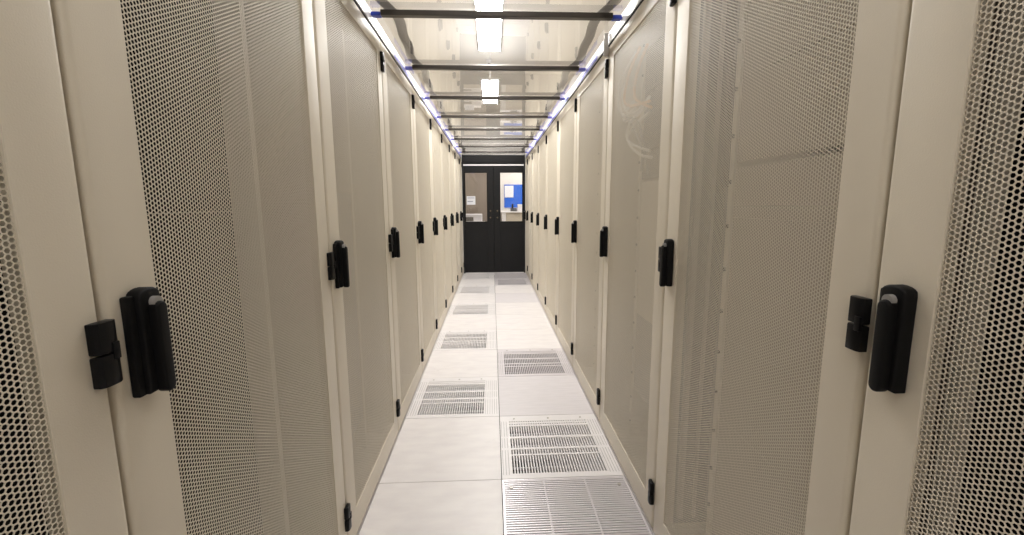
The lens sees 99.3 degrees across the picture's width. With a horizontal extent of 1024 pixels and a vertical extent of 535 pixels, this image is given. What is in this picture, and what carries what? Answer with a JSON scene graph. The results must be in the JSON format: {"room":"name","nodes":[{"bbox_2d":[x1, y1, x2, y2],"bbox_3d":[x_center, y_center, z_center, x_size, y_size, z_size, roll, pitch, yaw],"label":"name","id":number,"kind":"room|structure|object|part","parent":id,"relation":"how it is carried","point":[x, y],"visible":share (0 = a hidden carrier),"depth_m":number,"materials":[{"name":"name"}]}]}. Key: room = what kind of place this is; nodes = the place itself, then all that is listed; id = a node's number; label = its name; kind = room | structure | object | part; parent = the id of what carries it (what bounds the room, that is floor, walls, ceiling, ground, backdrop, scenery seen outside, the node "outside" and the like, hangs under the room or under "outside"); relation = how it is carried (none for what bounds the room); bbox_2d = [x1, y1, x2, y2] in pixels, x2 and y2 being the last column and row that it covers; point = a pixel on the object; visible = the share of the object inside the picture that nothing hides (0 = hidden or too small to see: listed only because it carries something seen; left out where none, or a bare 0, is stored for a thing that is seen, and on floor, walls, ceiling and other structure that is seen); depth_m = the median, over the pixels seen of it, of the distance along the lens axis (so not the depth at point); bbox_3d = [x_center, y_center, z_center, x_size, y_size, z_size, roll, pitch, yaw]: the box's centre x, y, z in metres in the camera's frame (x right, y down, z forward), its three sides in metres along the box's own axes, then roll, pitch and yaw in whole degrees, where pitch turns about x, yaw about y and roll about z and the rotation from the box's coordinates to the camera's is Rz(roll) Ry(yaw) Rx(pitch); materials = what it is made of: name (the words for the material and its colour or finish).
{"room":"server room","nodes":[
{"label":"server room","id":0,"kind":"room"},
{"bbox_2d":[410,73,579,272],"bbox_3d":[-0.326,-1.613,7.737,3.325,3.450,0.100,-1,8,-3],"label":"ceiling","id":1,"kind":"structure","parent":0,"point":[444,84],"depth_m":7.51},
{"bbox_2d":[353,0,460,157],"bbox_3d":[-0.694,-1.282,3.140,0.033,0.059,9.042,-1,8,-3],"label":"trim","id":2,"kind":"structure","parent":1,"relation":"attached to","point":[363,7],"depth_m":2.40,"materials":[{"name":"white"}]},
{"bbox_2d":[460,153,525,154],"bbox_3d":[-0.313,-1.933,7.362,1.169,0.008,0.538,-1,8,-3],"label":"roof panel","id":3,"kind":"object","parent":2,"relation":"on","point":[460,153],"visible":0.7,"depth_m":7.44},
{"bbox_2d":[457,147,529,150],"bbox_3d":[-0.284,-1.844,6.748,1.169,0.007,0.696,-1,8,-3],"label":"roof panel","id":4,"kind":"object","parent":2,"relation":"on","point":[458,148],"visible":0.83,"depth_m":6.85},
{"bbox_2d":[450,135,537,137],"bbox_3d":[-0.218,-1.632,5.305,1.169,0.008,0.736,-1,8,-3],"label":"roof panel","id":5,"kind":"object","parent":2,"relation":"on","point":[498,136],"visible":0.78,"depth_m":5.54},
{"bbox_2d":[451,138,536,139],"bbox_3d":[-0.235,-1.673,5.673,1.117,0.024,0.034,-1,8,-3],"label":"bar","id":6,"kind":"object","parent":5,"relation":"attached to","point":[454,138],"visible":1,"depth_m":5.66,"materials":[{"name":"brown metal"}]},
{"bbox_2d":[454,141,534,144],"bbox_3d":[-0.252,-1.741,6.037,1.169,0.005,0.736,-1,8,-3],"label":"roof panel","id":7,"kind":"object","parent":2,"relation":"on","point":[532,142],"visible":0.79,"depth_m":6.18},
{"bbox_3d":[-0.045,-1.084,1.554,1.169,0.005,0.786,-1,8,-3],"label":"roof panel","id":8,"kind":"object","parent":2,"relation":"on","visible":0},
{"bbox_2d":[375,0,461,145],"bbox_3d":[-0.650,-1.482,4.245,0.089,0.005,6.280,-1,8,-3],"label":"strip","id":9,"kind":"object","parent":8,"relation":"on","point":[400,23],"visible":0.69,"depth_m":2.47,"materials":[{"name":"beige metal"}]},
{"bbox_2d":[523,0,621,147],"bbox_3d":[0.310,-1.493,4.288,0.089,0.005,6.280,-1,8,-3],"label":"strip","id":10,"kind":"object","parent":8,"relation":"on","point":[592,25],"visible":0.69,"depth_m":2.47,"materials":[{"name":"beige metal"}]},
{"bbox_2d":[463,166,493,272],"bbox_3d":[-0.589,-0.847,7.805,0.527,1.893,0.063,-1,8,-3],"label":"door","id":11,"kind":"structure","parent":1,"relation":"in","point":[479,235],"depth_m":7.84,"materials":[{"name":"black metal"}]},
{"bbox_2d":[467,196,474,204],"bbox_3d":[-0.729,-1.194,7.750,0.154,0.150,0.004,-1,8,-3],"label":"paper notice","id":12,"kind":"object","parent":11,"relation":"attached to","point":[470,199],"visible":1,"depth_m":7.75,"materials":[{"name":"white paper"}]},
{"bbox_2d":[462,155,524,272],"bbox_3d":[-0.322,-0.944,7.824,1.113,2.100,0.102,-1,8,-3],"label":"trim","id":13,"kind":"structure","parent":1,"relation":"attached to","point":[467,160],"depth_m":7.65,"materials":[{"name":"black metal"}]},
{"bbox_2d":[459,151,527,152],"bbox_3d":[-0.300,-1.882,7.096,1.117,0.024,0.034,-1,8,-3],"label":"bar","id":14,"kind":"object","parent":1,"relation":"attached to","point":[462,151],"visible":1,"depth_m":7.08,"materials":[{"name":"brown metal"}]},
{"bbox_2d":[493,167,494,271],"bbox_3d":[-0.325,-0.852,7.854,0.040,1.890,0.009,-1,8,-3],"label":"door frame","id":15,"kind":"structure","parent":1,"relation":"attached to","point":[493,167],"depth_m":7.93,"materials":[{"name":"black metal"}]},
{"bbox_2d":[445,128,542,130],"bbox_3d":[-0.201,-1.566,4.941,1.117,0.024,0.034,-1,8,-3],"label":"bar","id":16,"kind":"object","parent":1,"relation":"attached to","point":[448,129],"visible":1,"depth_m":4.93,"materials":[{"name":"brown metal"}]},
{"bbox_2d":[456,146,531,147],"bbox_3d":[-0.268,-1.780,6.404,1.117,0.024,0.034,-1,8,-3],"label":"bar","id":17,"kind":"object","parent":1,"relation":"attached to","point":[456,146],"visible":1,"depth_m":6.39,"materials":[{"name":"brown metal"}]},
{"bbox_2d":[424,96,564,99],"bbox_3d":[-0.133,-1.351,3.469,1.117,0.024,0.034,-1,8,-3],"label":"bar","id":18,"kind":"object","parent":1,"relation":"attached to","point":[430,97],"visible":1,"depth_m":3.46,"materials":[{"name":"brown metal"}]},
{"bbox_2d":[437,115,551,118],"bbox_3d":[-0.168,-1.460,4.220,1.117,0.024,0.034,-1,8,-3],"label":"bar","id":19,"kind":"object","parent":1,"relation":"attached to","point":[441,116],"visible":1,"depth_m":4.20,"materials":[{"name":"brown metal"}]},
{"bbox_2d":[405,65,585,71],"bbox_3d":[-0.098,-1.239,2.708,1.117,0.024,0.034,-1,8,-3],"label":"bar","id":20,"kind":"object","parent":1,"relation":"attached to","point":[413,67],"visible":1,"depth_m":2.69,"materials":[{"name":"brown metal"}]},
{"bbox_2d":[371,9,621,20],"bbox_3d":[-0.063,-1.128,1.946,1.117,0.024,0.034,-1,8,-3],"label":"bar","id":21,"kind":"object","parent":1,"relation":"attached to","point":[383,13],"visible":1,"depth_m":1.94,"materials":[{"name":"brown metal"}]},
{"bbox_2d":[494,166,523,271],"bbox_3d":[-0.054,-0.854,7.829,0.532,1.893,0.063,-1,8,-3],"label":"door","id":22,"kind":"structure","parent":1,"relation":"in","point":[508,235],"depth_m":7.86,"materials":[{"name":"black metal"}]},
{"bbox_2d":[525,0,643,157],"bbox_3d":[0.457,-1.296,3.191,0.033,0.059,9.042,-1,8,-3],"label":"trim","id":23,"kind":"structure","parent":1,"relation":"attached to","point":[633,5],"depth_m":2.47,"materials":[{"name":"white"}]},
{"bbox_2d":[604,33,608,56],"bbox_3d":[0.476,-1.123,2.200,0.025,0.109,0.018,-1,8,-3],"label":"bracket","id":24,"kind":"object","parent":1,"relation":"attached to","point":[606,35],"visible":1,"depth_m":2.19,"materials":[{"name":"silver metal"}]},
{"bbox_2d":[365,0,630,73],"bbox_3d":[-0.123,-2.676,2.914,3.525,0.050,9.346,-1,8,-3],"label":"ceiling","id":25,"kind":"structure","parent":0,"point":[435,41],"depth_m":5.78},
{"bbox_2d":[472,0,504,50],"bbox_3d":[-0.195,-2.405,3.635,0.250,0.693,1.330,-1,8,-3],"label":"ceiling lamp","id":26,"kind":"object","parent":25,"relation":"hanging from","point":[488,32],"visible":0.98,"depth_m":3.77,"materials":[{"name":"white plastic"}]},
{"bbox_2d":[480,51,499,102],"bbox_3d":[-0.301,-2.740,5.928,0.250,0.693,1.270,-1,8,-3],"label":"ceiling lamp","id":27,"kind":"object","parent":25,"relation":"hanging from","point":[489,86],"visible":0.84,"depth_m":5.73,"materials":[{"name":"white plastic"}]},
{"bbox_2d":[482,80,497,102],"bbox_3d":[-0.299,-2.400,5.978,0.206,0.005,1.240,-1,8,-3],"label":"diffuser","id":28,"kind":"object","parent":27,"relation":"attached to","point":[489,87],"depth_m":5.80,"materials":[{"name":"white plastic"}]},
{"bbox_2d":[356,272,654,534],"bbox_3d":[-0.103,0.968,3.398,4.025,0.400,9.446,-1,8,-3],"label":"floor","id":29,"kind":"structure","parent":0,"point":[439,476],"depth_m":2.38,"materials":[{"name":"white tile"}]},
{"bbox_2d":[0,0,127,534],"bbox_3d":[-0.989,0.211,0.172,0.986,2.031,0.830,-1,8,-3],"label":"rack","id":30,"kind":"object","parent":29,"relation":"on","point":[59,469],"visible":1,"depth_m":0.52,"materials":[{"name":"beige metal"}]},
{"bbox_2d":[50,0,351,534],"bbox_3d":[-1.027,0.091,0.992,0.986,2.031,0.830,-1,8,-3],"label":"rack","id":31,"kind":"object","parent":29,"relation":"on","point":[194,125],"visible":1,"depth_m":0.95,"materials":[{"name":"beige metal"}]},
{"bbox_3d":[-0.543,0.108,0.646,0.022,0.159,0.050,-1,8,-3],"label":"handle plate","id":32,"kind":"part","parent":31,"relation":"part of","materials":[{"name":"black plastic"}]},
{"bbox_3d":[-0.527,0.118,0.655,0.018,0.140,0.021,-1,8,-3],"label":"handle lever","id":33,"kind":"part","parent":31,"relation":"part of","materials":[{"name":"black plastic"}]},
{"bbox_3d":[-0.865,0.081,0.995,0.020,2.000,0.798,-1,8,-3],"label":"blanking panel","id":34,"kind":"part","parent":31,"relation":"part of","materials":[{"name":"beige metal"}]},
{"bbox_3d":[-0.732,0.053,1.243,0.058,1.980,0.026,-1,8,-3],"label":"mounting rail","id":35,"kind":"part","parent":31,"relation":"part of","materials":[{"name":"beige metal"}]},
{"bbox_2d":[312,0,399,534],"bbox_3d":[-1.065,-0.029,1.812,0.986,2.031,0.830,-1,8,-3],"label":"rack","id":36,"kind":"object","parent":29,"relation":"on","point":[350,62],"visible":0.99,"depth_m":1.78,"materials":[{"name":"beige metal"}]},
{"bbox_3d":[-0.581,-0.012,1.466,0.022,0.159,0.050,-1,8,-3],"label":"handle plate","id":37,"kind":"part","parent":36,"relation":"part of","materials":[{"name":"black plastic"}]},
{"bbox_3d":[-0.565,-0.002,1.476,0.018,0.140,0.021,-1,8,-3],"label":"handle lever","id":38,"kind":"part","parent":36,"relation":"part of","materials":[{"name":"black plastic"}]},
{"bbox_3d":[-0.770,-0.067,2.064,0.058,1.980,0.026,-1,8,-3],"label":"mounting rail","id":39,"kind":"part","parent":36,"relation":"part of","materials":[{"name":"beige metal"}]},
{"bbox_3d":[-0.738,0.235,1.863,0.010,1.098,0.444,-1,8,-3],"label":"blanking panel","id":40,"kind":"part","parent":36,"relation":"part of","materials":[{"name":"beige metal"}]},
{"bbox_2d":[380,41,423,430],"bbox_3d":[-1.103,-0.149,2.633,0.986,2.031,0.830,-1,8,-3],"label":"rack","id":41,"kind":"object","parent":29,"relation":"on","point":[398,98],"visible":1,"depth_m":2.59,"materials":[{"name":"beige metal"}]},
{"bbox_3d":[-0.808,-0.187,2.884,0.058,1.980,0.026,-1,8,-3],"label":"mounting rail","id":42,"kind":"part","parent":41,"relation":"part of","materials":[{"name":"beige metal"}]},
{"bbox_3d":[-0.618,-0.132,2.287,0.022,0.159,0.050,-1,8,-3],"label":"handle plate","id":43,"kind":"part","parent":41,"relation":"part of","materials":[{"name":"black plastic"}]},
{"bbox_3d":[-0.603,-0.122,2.296,0.018,0.140,0.021,-1,8,-3],"label":"handle lever","id":44,"kind":"part","parent":41,"relation":"part of","materials":[{"name":"black plastic"}]},
{"bbox_2d":[412,87,437,372],"bbox_3d":[-1.140,-0.269,3.453,0.986,2.031,0.830,-1,8,-3],"label":"rack","id":45,"kind":"object","parent":29,"relation":"on","point":[422,124],"visible":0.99,"depth_m":3.43,"materials":[{"name":"beige metal"}]},
{"bbox_3d":[-0.656,-0.252,3.107,0.022,0.159,0.050,-1,8,-3],"label":"handle plate","id":46,"kind":"part","parent":45,"relation":"part of","materials":[{"name":"black plastic"}]},
{"bbox_3d":[-0.641,-0.242,3.116,0.018,0.140,0.021,-1,8,-3],"label":"handle lever","id":47,"kind":"part","parent":45,"relation":"part of","materials":[{"name":"black plastic"}]},
{"bbox_2d":[429,112,446,338],"bbox_3d":[-1.178,-0.389,4.274,0.986,2.031,0.830,-1,8,-3],"label":"rack","id":48,"kind":"object","parent":29,"relation":"on","point":[436,138],"visible":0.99,"depth_m":4.27,"materials":[{"name":"beige metal"}]},
{"bbox_3d":[-0.694,-0.372,3.928,0.022,0.159,0.050,-1,8,-3],"label":"handle plate","id":49,"kind":"part","parent":48,"relation":"part of","materials":[{"name":"black plastic"}]},
{"bbox_2d":[441,130,453,314],"bbox_3d":[-1.216,-0.509,5.094,0.986,2.031,0.830,-1,8,-3],"label":"rack","id":50,"kind":"object","parent":29,"relation":"on","point":[445,147],"visible":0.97,"depth_m":5.11,"materials":[{"name":"beige metal"}]},
{"bbox_2d":[405,377,498,418],"bbox_3d":[-0.366,0.858,2.874,0.552,0.032,0.596,-1,8,-3],"label":"floor vent","id":51,"kind":"object","parent":29,"relation":"in","point":[427,402],"visible":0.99,"depth_m":2.83,"materials":[{"name":"metal"}]},
{"bbox_2d":[448,140,457,298],"bbox_3d":[-1.254,-0.629,5.915,0.986,2.031,0.830,-1,8,-3],"label":"rack","id":52,"kind":"object","parent":29,"relation":"on","point":[452,156],"visible":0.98,"depth_m":5.92,"materials":[{"name":"beige metal"}]},
{"bbox_2d":[454,149,461,286],"bbox_3d":[-1.292,-0.750,6.735,0.986,2.031,0.830,-1,8,-3],"label":"rack","id":53,"kind":"object","parent":29,"relation":"on","point":[457,160],"visible":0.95,"depth_m":6.76,"materials":[{"name":"beige metal"}]},
{"bbox_2d":[459,156,463,277],"bbox_3d":[-1.325,-0.853,7.445,0.986,2.031,0.604,-1,8,-3],"label":"rack","id":54,"kind":"object","parent":29,"relation":"on","point":[460,164],"visible":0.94,"depth_m":7.46,"materials":[{"name":"beige metal"}]},
{"bbox_2d":[433,330,496,350],"bbox_3d":[-0.421,0.684,4.060,0.552,0.032,0.596,-1,8,-3],"label":"floor vent","id":55,"kind":"object","parent":29,"relation":"in","point":[447,340],"visible":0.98,"depth_m":4.03,"materials":[{"name":"metal"}]},
{"bbox_2d":[447,303,495,314],"bbox_3d":[-0.475,0.510,5.246,0.552,0.032,0.596,-1,8,-3],"label":"floor vent","id":56,"kind":"object","parent":29,"relation":"in","point":[456,308],"visible":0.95,"depth_m":5.24,"materials":[{"name":"metal"}]},
{"bbox_2d":[456,285,494,293],"bbox_3d":[-0.530,0.337,6.432,0.552,0.032,0.596,-1,8,-3],"label":"floor vent","id":57,"kind":"object","parent":29,"relation":"in","point":[486,288],"visible":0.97,"depth_m":6.42,"materials":[{"name":"metal"}]},
{"bbox_2d":[462,273,493,278],"bbox_3d":[-0.585,0.163,7.618,0.552,0.032,0.596,-1,8,-3],"label":"floor vent","id":58,"kind":"object","parent":29,"relation":"in","point":[466,275],"visible":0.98,"depth_m":7.63,"materials":[{"name":"metal"}]},
{"bbox_2d":[494,273,527,278],"bbox_3d":[-0.023,0.157,7.643,0.565,0.032,0.596,-1,8,-3],"label":"floor vent","id":59,"kind":"object","parent":29,"relation":"in","point":[497,275],"visible":0.9,"depth_m":7.66,"materials":[{"name":"grey metal"}]},
{"bbox_2d":[495,278,530,284],"bbox_3d":[0.004,0.243,7.050,0.565,0.032,0.596,-1,8,-3],"label":"floor vent","id":60,"kind":"object","parent":29,"relation":"in","point":[517,281],"visible":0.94,"depth_m":7.06,"materials":[{"name":"grey metal"}]},
{"bbox_2d":[524,156,527,275],"bbox_3d":[0.711,-0.880,7.556,0.986,2.031,0.552,-1,8,-3],"label":"rack","id":61,"kind":"object","parent":29,"relation":"on","point":[526,210],"visible":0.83,"depth_m":7.52,"materials":[{"name":"beige metal"}]},
{"bbox_2d":[526,149,532,285],"bbox_3d":[0.743,-0.780,6.872,0.986,2.031,0.830,-1,8,-3],"label":"rack","id":62,"kind":"object","parent":29,"relation":"on","point":[530,156],"visible":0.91,"depth_m":6.86,"materials":[{"name":"beige metal"}]},
{"bbox_2d":[530,141,538,295],"bbox_3d":[0.781,-0.660,6.052,0.986,2.031,0.830,-1,8,-3],"label":"rack","id":63,"kind":"object","parent":29,"relation":"on","point":[533,214],"visible":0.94,"depth_m":6.01,"materials":[{"name":"beige metal"}]},
{"bbox_3d":[0.336,-0.656,6.035,0.024,2.028,0.822,-1,8,-3],"label":"door","id":64,"kind":"part","parent":63,"relation":"part of","materials":[{"name":"beige paint"}]},
{"bbox_2d":[497,348,574,376],"bbox_3d":[0.169,0.764,3.492,0.565,0.032,0.596,-1,8,-3],"label":"floor vent","id":65,"kind":"object","parent":29,"relation":"in","point":[549,361],"visible":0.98,"depth_m":3.46,"materials":[{"name":"grey metal"}]},
{"bbox_2d":[536,131,546,311],"bbox_3d":[0.819,-0.540,5.231,0.986,2.031,0.830,-1,8,-3],"label":"rack","id":66,"kind":"object","parent":29,"relation":"on","point":[543,141],"visible":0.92,"depth_m":5.20,"materials":[{"name":"beige metal"}]},
{"bbox_2d":[544,115,558,334],"bbox_3d":[0.857,-0.419,4.411,0.986,2.031,0.830,-1,8,-3],"label":"rack","id":67,"kind":"object","parent":29,"relation":"on","point":[553,130],"visible":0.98,"depth_m":4.37,"materials":[{"name":"beige metal"}]},
{"bbox_2d":[500,414,623,479],"bbox_3d":[0.223,0.938,2.306,0.565,0.032,0.596,-1,8,-3],"label":"floor vent","id":68,"kind":"object","parent":29,"relation":"in","point":[582,444],"visible":1,"depth_m":2.25,"materials":[{"name":"metal"}]},
{"bbox_2d":[555,89,577,366],"bbox_3d":[0.894,-0.299,3.590,0.986,2.031,0.830,-1,8,-3],"label":"rack","id":69,"kind":"object","parent":29,"relation":"on","point":[566,181],"visible":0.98,"depth_m":3.54,"materials":[{"name":"beige metal"}]},
{"bbox_3d":[0.410,-0.378,3.928,0.022,0.159,0.050,-1,8,-3],"label":"handle plate","id":70,"kind":"part","parent":69,"relation":"part of","materials":[{"name":"black plastic"}]},
{"bbox_2d":[502,476,652,534],"bbox_3d":[0.251,1.025,1.713,0.565,0.032,0.596,-1,8,-3],"label":"floor vent","id":71,"kind":"object","parent":29,"relation":"in","point":[598,505],"visible":1,"depth_m":1.81,"materials":[{"name":"grey metal"}]},
{"bbox_2d":[571,47,609,420],"bbox_3d":[0.932,-0.179,2.770,0.986,2.031,0.830,-1,8,-3],"label":"rack","id":72,"kind":"object","parent":29,"relation":"on","point":[592,94],"visible":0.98,"depth_m":2.72,"materials":[{"name":"beige metal"}]},
{"bbox_3d":[0.432,-0.245,3.101,0.018,0.140,0.021,-1,8,-3],"label":"handle lever","id":73,"kind":"part","parent":72,"relation":"part of","materials":[{"name":"black plastic"}]},
{"bbox_3d":[0.448,-0.258,3.107,0.022,0.159,0.050,-1,8,-3],"label":"handle plate","id":74,"kind":"part","parent":72,"relation":"part of","materials":[{"name":"black plastic"}]},
{"bbox_3d":[0.613,-0.211,2.999,0.063,1.980,0.026,-1,8,-3],"label":"mounting rail","id":75,"kind":"part","parent":72,"relation":"part of","materials":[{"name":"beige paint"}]},
{"bbox_2d":[599,0,677,527],"bbox_3d":[0.970,-0.059,1.949,0.986,2.031,0.830,-1,8,-3],"label":"rack","id":76,"kind":"object","parent":29,"relation":"on","point":[634,232],"visible":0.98,"depth_m":1.88,"materials":[{"name":"beige metal"}]},
{"bbox_3d":[0.470,-0.125,2.281,0.018,0.140,0.021,-1,8,-3],"label":"handle lever","id":77,"kind":"part","parent":76,"relation":"part of","materials":[{"name":"black plastic"}]},
{"bbox_3d":[0.486,-0.137,2.287,0.022,0.159,0.050,-1,8,-3],"label":"handle plate","id":78,"kind":"part","parent":76,"relation":"part of","materials":[{"name":"black plastic"}]},
{"bbox_2d":[622,117,643,168],"bbox_3d":[0.539,-0.582,1.967,0.019,0.310,0.333,-1,8,-3],"label":"cable","id":79,"kind":"object","parent":76,"relation":"hanging from","point":[622,117],"visible":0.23,"depth_m":1.83,"materials":[{"name":"grey plastic"}]},
{"bbox_2d":[621,63,649,114],"bbox_3d":[0.540,-0.811,1.901,0.018,0.271,0.365,-1,8,-4],"label":"cable","id":80,"kind":"object","parent":76,"relation":"in","point":[628,63],"visible":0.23,"depth_m":2.02,"materials":[{"name":"white plastic"}]},
{"bbox_2d":[625,114,647,173],"bbox_3d":[0.543,-0.553,1.917,0.016,0.302,0.331,-1,8,-3],"label":"cable","id":81,"kind":"object","parent":76,"relation":"in","point":[625,114],"visible":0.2,"depth_m":1.79,"materials":[{"name":"grey plastic"}]},
{"bbox_2d":[623,46,650,106],"bbox_3d":[0.540,-0.812,1.883,0.016,0.262,0.329,-1,8,-4],"label":"cable","id":82,"kind":"object","parent":76,"relation":"in","point":[639,46],"visible":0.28,"depth_m":1.93,"materials":[{"name":"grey plastic"}]},
{"bbox_2d":[626,109,650,151],"bbox_3d":[0.543,-0.576,1.873,0.019,0.191,0.313,-1,8,-3],"label":"cable","id":83,"kind":"object","parent":76,"relation":"in","point":[643,109],"visible":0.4,"depth_m":1.89,"materials":[{"name":"white plastic"}]},
{"bbox_2d":[627,112,652,158],"bbox_3d":[0.543,-0.547,1.858,0.018,0.191,0.294,-1,8,-3],"label":"cable","id":84,"kind":"object","parent":76,"relation":"hanging from","point":[649,112],"visible":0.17,"depth_m":1.79,"materials":[{"name":"white plastic"}]},
{"bbox_2d":[633,43,651,108],"bbox_3d":[0.544,-0.779,1.808,0.015,0.270,0.209,-1,8,-4],"label":"cable","id":85,"kind":"object","parent":76,"relation":"in","point":[644,52],"visible":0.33,"depth_m":1.83,"materials":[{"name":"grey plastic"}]},
{"bbox_3d":[0.651,-0.091,2.179,0.063,1.980,0.026,-1,8,-3],"label":"mounting rail","id":86,"kind":"part","parent":76,"relation":"part of","materials":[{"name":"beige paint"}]},
{"bbox_3d":[0.643,0.138,1.966,0.014,1.048,0.444,-1,8,-3],"label":"blanking panel","id":87,"kind":"part","parent":76,"relation":"part of","materials":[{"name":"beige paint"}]},
{"bbox_3d":[0.641,-0.683,1.846,0.010,0.588,0.444,-1,8,-3],"label":"patch panel","id":88,"kind":"part","parent":76,"relation":"part of","materials":[{"name":"beige metal"}]},
{"bbox_2d":[653,0,912,534],"bbox_3d":[1.008,0.061,1.129,0.986,2.031,0.830,-1,8,-3],"label":"rack","id":89,"kind":"object","parent":29,"relation":"on","point":[786,112],"visible":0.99,"depth_m":1.02,"materials":[{"name":"beige metal"}]},
{"bbox_3d":[0.508,-0.005,1.460,0.018,0.140,0.021,-1,8,-3],"label":"handle lever","id":90,"kind":"part","parent":89,"relation":"part of","materials":[{"name":"black plastic"}]},
{"bbox_3d":[0.523,-0.017,1.466,0.022,0.159,0.050,-1,8,-3],"label":"handle plate","id":91,"kind":"part","parent":89,"relation":"part of","materials":[{"name":"black plastic"}]},
{"bbox_3d":[0.667,0.018,1.506,0.143,1.920,0.020,-1,8,-3],"label":"plate","id":92,"kind":"part","parent":89,"relation":"part of","materials":[{"name":"beige metal"}]},
{"bbox_3d":[0.689,0.030,1.358,0.063,1.980,0.026,-1,8,-3],"label":"mounting rail","id":93,"kind":"part","parent":89,"relation":"part of","materials":[{"name":"beige metal"}]},
{"bbox_3d":[0.682,0.075,1.119,0.010,1.938,0.444,-1,8,-3],"label":"blanking panel","id":94,"kind":"part","parent":89,"relation":"part of","materials":[{"name":"beige metal"}]},
{"bbox_2d":[849,0,1023,534],"bbox_3d":[1.046,0.181,0.308,0.986,2.031,0.830,-1,8,-3],"label":"rack","id":95,"kind":"object","parent":29,"relation":"on","point":[941,449],"visible":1,"depth_m":0.61,"materials":[{"name":"beige metal"}]},
{"bbox_3d":[0.546,0.115,0.640,0.018,0.140,0.021,-1,8,-3],"label":"handle lever","id":96,"kind":"part","parent":95,"relation":"part of","materials":[{"name":"black plastic"}]},
{"bbox_3d":[0.561,0.103,0.646,0.022,0.159,0.050,-1,8,-3],"label":"handle plate","id":97,"kind":"part","parent":95,"relation":"part of","materials":[{"name":"black plastic"}]},
{"bbox_3d":[0.715,0.128,0.684,0.032,1.980,0.020,-1,8,-3],"label":"corner post","id":98,"kind":"part","parent":95,"relation":"part of","materials":[{"name":"beige metal"}]},
{"bbox_2d":[500,173,521,210],"bbox_3d":[-0.400,-1.969,10.165,4.000,3.450,0.100,-1,8,-3],"label":"wall","id":99,"kind":"structure","parent":0,"point":[505,178],"depth_m":10.13,"materials":[{"name":"white paint"}]},
{"bbox_2d":[504,185,521,207],"bbox_3d":[0.213,-1.670,10.174,0.790,0.530,0.017,-1,8,-3],"label":"notice board","id":100,"kind":"object","parent":99,"relation":"attached to","point":[516,199],"visible":0.51,"depth_m":10.16,"materials":[{"name":"blue fabric"}]},
{"bbox_2d":[505,186,512,196],"bbox_3d":[-0.069,-1.769,10.134,0.205,0.270,0.004,-1,8,-3],"label":"paper sheet","id":101,"kind":"object","parent":100,"relation":"attached to","point":[508,189],"visible":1,"depth_m":10.13,"materials":[{"name":"white paper"}]},
{"bbox_3d":[-0.336,-0.060,9.206,4.000,0.050,2.354,-1,8,-3],"label":"floor","id":102,"kind":"structure","parent":0,"visible":0},
{"bbox_2d":[465,173,486,220],"bbox_3d":[-1.026,-1.335,9.654,1.150,2.350,0.535,-1,8,-3],"label":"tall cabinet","id":103,"kind":"object","parent":102,"relation":"on","point":[475,183],"visible":0.02,"depth_m":9.37,"materials":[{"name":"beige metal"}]},
{"bbox_2d":[501,211,521,220],"bbox_3d":[0.483,-0.750,9.969,1.480,1.085,0.680,-1,8,-3],"label":"desk","id":104,"kind":"object","parent":102,"relation":"on","point":[505,215],"visible":0.12,"depth_m":9.56,"materials":[{"name":"white laminate"}]},
{"bbox_3d":[-0.191,-0.726,9.936,0.088,1.054,0.650,-1,8,-3],"label":"panel","id":105,"kind":"part","parent":104,"relation":"part of","materials":[{"name":"white laminate"}]},
{"bbox_3d":[0.093,-0.701,9.636,0.420,0.970,0.016,-1,8,-3],"label":"cabinet door","id":106,"kind":"part","parent":104,"relation":"part of","materials":[{"name":"beige wood"}]},
{"bbox_2d":[517,204,521,210],"bbox_3d":[0.236,-1.340,9.750,0.230,0.150,0.210,-1,8,-3],"label":"storage box","id":107,"kind":"object","parent":104,"relation":"on","point":[519,206],"visible":0.4,"depth_m":9.65,"materials":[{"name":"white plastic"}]},
{"bbox_3d":[-0.833,-0.502,9.019,0.560,0.885,0.490,-1,8,-3],"label":"stand","id":108,"kind":"object","parent":102,"relation":"on","visible":0},
{"bbox_2d":[466,214,481,221],"bbox_3d":[-0.825,-1.019,8.940,0.420,0.160,0.356,-1,8,-3],"label":"printer","id":109,"kind":"object","parent":108,"relation":"on","point":[469,217],"visible":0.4,"depth_m":8.77,"materials":[{"name":"white plastic"}]}
]}

